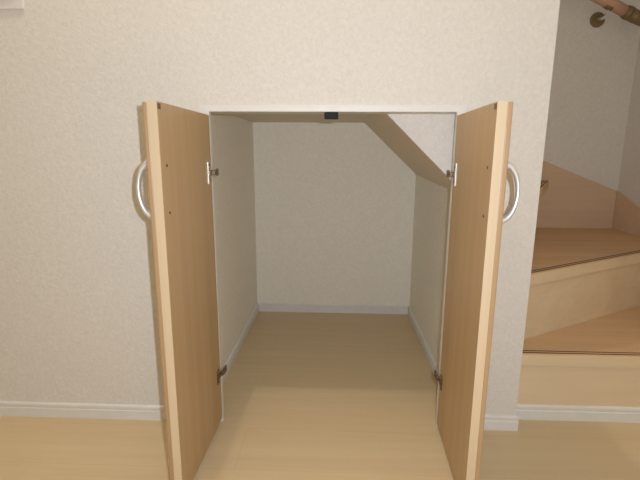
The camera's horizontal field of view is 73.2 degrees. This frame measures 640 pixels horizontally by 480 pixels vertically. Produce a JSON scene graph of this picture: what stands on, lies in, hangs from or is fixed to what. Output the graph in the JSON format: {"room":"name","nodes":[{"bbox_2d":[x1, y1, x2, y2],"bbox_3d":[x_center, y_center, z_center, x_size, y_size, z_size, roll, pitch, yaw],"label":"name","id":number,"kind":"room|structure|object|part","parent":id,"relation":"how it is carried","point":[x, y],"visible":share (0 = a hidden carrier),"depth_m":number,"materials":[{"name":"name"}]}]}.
{"room":"hallway","nodes":[
{"label":"hallway","id":0,"kind":"room"},
{"bbox_2d":[211,114,256,368],"bbox_3d":[-0.447,-0.081,2.142,0.060,1.300,1.114,1,12,2],"label":"wall","id":1,"kind":"structure","parent":0,"point":[232,136],"depth_m":2.11,"materials":[{"name":"paint"}]},
{"bbox_2d":[222,303,258,382],"bbox_3d":[-0.417,0.536,2.242,0.009,0.052,1.063,1,12,2],"label":"baseboard","id":2,"kind":"structure","parent":1,"relation":"attached to","point":[235,351],"depth_m":2.24,"materials":[{"name":"white wood"}]},
{"bbox_2d":[0,0,559,414],"bbox_3d":[-1.214,-0.803,1.412,3.887,3.000,0.088,1,12,2],"label":"wall","id":3,"kind":"structure","parent":0,"point":[79,323],"depth_m":1.41,"materials":[{"name":"white paint"}]},
{"bbox_2d":[0,0,24,9],"bbox_3d":[-0.998,-0.792,1.354,0.124,0.125,0.012,1,12,2],"label":"wall switch","id":4,"kind":"object","parent":3,"relation":"attached to","point":[4,4],"visible":1,"depth_m":1.36,"materials":[{"name":"plastic"}]},
{"bbox_2d":[0,401,165,420],"bbox_3d":[-1.782,0.641,1.681,2.768,0.058,0.009,1,12,2],"label":"baseboard","id":5,"kind":"structure","parent":3,"relation":"attached to","point":[7,408],"depth_m":1.64,"materials":[{"name":"white wood"}]},
{"bbox_2d":[136,101,226,479],"bbox_3d":[-0.408,0.165,1.341,0.084,1.096,0.438,1,12,5],"label":"door","id":6,"kind":"structure","parent":3,"relation":"in","point":[177,163],"depth_m":1.22,"materials":[{"name":"brown wood"}]},
{"bbox_3d":[-0.442,-0.128,1.095,0.047,0.157,0.026,1,12,3],"label":"handle","id":7,"kind":"part","parent":6,"relation":"part of","materials":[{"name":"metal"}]},
{"bbox_3d":[-0.363,-0.218,1.403,0.004,0.072,0.008,1,12,3],"label":"hinge plate","id":8,"kind":"part","parent":6,"relation":"part of","materials":[{"name":"silver metal"}]},
{"bbox_2d":[324,112,337,118],"bbox_3d":[0.037,-0.411,1.426,0.046,0.021,0.034,1,12,2],"label":"magnetic catch","id":9,"kind":"object","parent":3,"relation":"in","point":[327,115],"depth_m":1.41,"materials":[{"name":"black plastic"}]},
{"bbox_2d":[200,105,466,427],"bbox_3d":[0.036,0.120,1.547,0.860,1.150,0.091,1,12,2],"label":"trim","id":10,"kind":"structure","parent":3,"relation":"attached to","point":[205,109],"depth_m":1.40,"materials":[{"name":"white wood"}]},
{"bbox_2d":[434,101,519,479],"bbox_3d":[0.453,0.177,1.306,0.087,1.096,0.438,1,12,3],"label":"door","id":11,"kind":"structure","parent":3,"relation":"in","point":[482,144],"depth_m":1.17,"materials":[{"name":"brown wood"}]},
{"bbox_3d":[0.431,-0.207,1.373,0.004,0.072,0.008,1,12,4],"label":"hinge plate","id":12,"kind":"part","parent":11,"relation":"part of","materials":[{"name":"silver metal"}]},
{"bbox_3d":[0.465,-0.115,1.057,0.047,0.157,0.026,1,12,4],"label":"handle","id":13,"kind":"part","parent":11,"relation":"part of","materials":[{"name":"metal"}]},
{"bbox_2d":[484,414,518,430],"bbox_3d":[0.595,0.672,1.590,0.266,0.058,0.009,1,12,2],"label":"baseboard","id":14,"kind":"structure","parent":3,"relation":"attached to","point":[492,422],"depth_m":1.58,"materials":[{"name":"white wood"}]},
{"bbox_2d":[230,114,368,122],"bbox_3d":[0.124,-0.602,1.987,1.079,0.050,1.064,1,12,2],"label":"ceiling","id":15,"kind":"structure","parent":0,"point":[306,118],"depth_m":2.20,"materials":[{"name":"paint"}]},
{"bbox_2d":[0,311,639,479],"bbox_3d":[-0.009,0.926,0.599,6.400,0.050,5.100,1,12,2],"label":"floor","id":16,"kind":"structure","parent":0,"point":[307,395],"depth_m":1.57,"materials":[{"name":"brown wood"}]},
{"bbox_2d":[517,160,639,406],"bbox_3d":[1.259,-0.001,2.096,1.045,1.180,1.184,1,12,2],"label":"staircase","id":17,"kind":"structure","parent":16,"relation":"on","point":[581,345],"depth_m":1.84,"materials":[{"name":"brown wood"}]},
{"bbox_3d":[1.293,-0.387,2.612,0.998,0.630,0.018,1,12,2],"label":"skirting","id":18,"kind":"part","parent":17,"relation":"part of","materials":[{"name":"brown wood"}]},
{"bbox_2d":[516,404,639,422],"bbox_3d":[1.239,0.664,1.635,1.034,0.061,0.009,1,12,2],"label":"baseboard","id":19,"kind":"structure","parent":17,"relation":"attached to","point":[524,411],"depth_m":1.64,"materials":[{"name":"white wood"}]},
{"bbox_3d":[1.776,0.063,2.110,0.013,0.510,1.143,1,12,2],"label":"skirting","id":20,"kind":"part","parent":17,"relation":"part of","materials":[{"name":"brown wood"}]},
{"bbox_2d":[253,122,415,305],"bbox_3d":[0.086,-0.180,2.644,0.965,1.300,0.050,1,12,2],"label":"wall","id":21,"kind":"structure","parent":0,"point":[334,204],"depth_m":2.63,"materials":[{"name":"paint"}]},
{"bbox_2d":[259,303,407,313],"bbox_3d":[0.082,0.437,2.740,0.946,0.052,0.009,1,12,2],"label":"baseboard","id":22,"kind":"structure","parent":21,"relation":"attached to","point":[264,307],"depth_m":2.73,"materials":[{"name":"white wood"}]},
{"bbox_2d":[364,114,455,189],"bbox_3d":[0.378,-0.414,2.015,0.338,0.326,1.063,1,12,2],"label":"ceiling","id":23,"kind":"structure","parent":0,"point":[424,143],"depth_m":1.50,"materials":[{"name":"paint"}]},
{"bbox_2d":[409,175,450,367],"bbox_3d":[0.577,-0.067,2.103,0.060,1.300,1.114,1,12,2],"label":"wall","id":24,"kind":"structure","parent":0,"point":[432,200],"depth_m":2.14,"materials":[{"name":"paint"}]},
{"bbox_2d":[408,306,438,382],"bbox_3d":[0.538,0.548,2.206,0.009,0.052,1.063,1,12,2],"label":"baseboard","id":25,"kind":"structure","parent":24,"relation":"attached to","point":[433,365],"depth_m":2.23,"materials":[{"name":"white wood"}]},
{"bbox_2d":[543,0,639,189],"bbox_3d":[1.280,-1.017,2.524,1.185,3.000,0.060,1,12,2],"label":"wall","id":26,"kind":"structure","parent":0,"point":[594,68],"depth_m":2.51,"materials":[{"name":"white paint"}]},
{"bbox_2d":[590,0,639,27],"bbox_3d":[1.300,-1.101,1.980,0.925,0.941,0.969,1,12,2],"label":"handrail","id":27,"kind":"object","parent":26,"relation":"attached to","point":[629,13],"visible":1,"depth_m":2.33,"materials":[{"name":"brown wood"}]},
{"bbox_3d":[1.567,-1.243,2.380,0.018,0.049,0.088,0,12,-4],"label":"bracket arm","id":28,"kind":"part","parent":27,"relation":"part of","materials":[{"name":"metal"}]},
{"bbox_3d":[1.268,-1.429,2.318,0.828,0.435,0.058,1,12,2],"label":"rail","id":29,"kind":"part","parent":27,"relation":"part of","materials":[{"name":"brown wood"}]},
{"bbox_2d":[618,37,639,206],"bbox_3d":[1.817,-0.885,1.889,0.060,3.000,1.194,1,12,2],"label":"wall","id":30,"kind":"structure","parent":0,"point":[629,179],"depth_m":2.48,"materials":[{"name":"white paint"}]}
]}

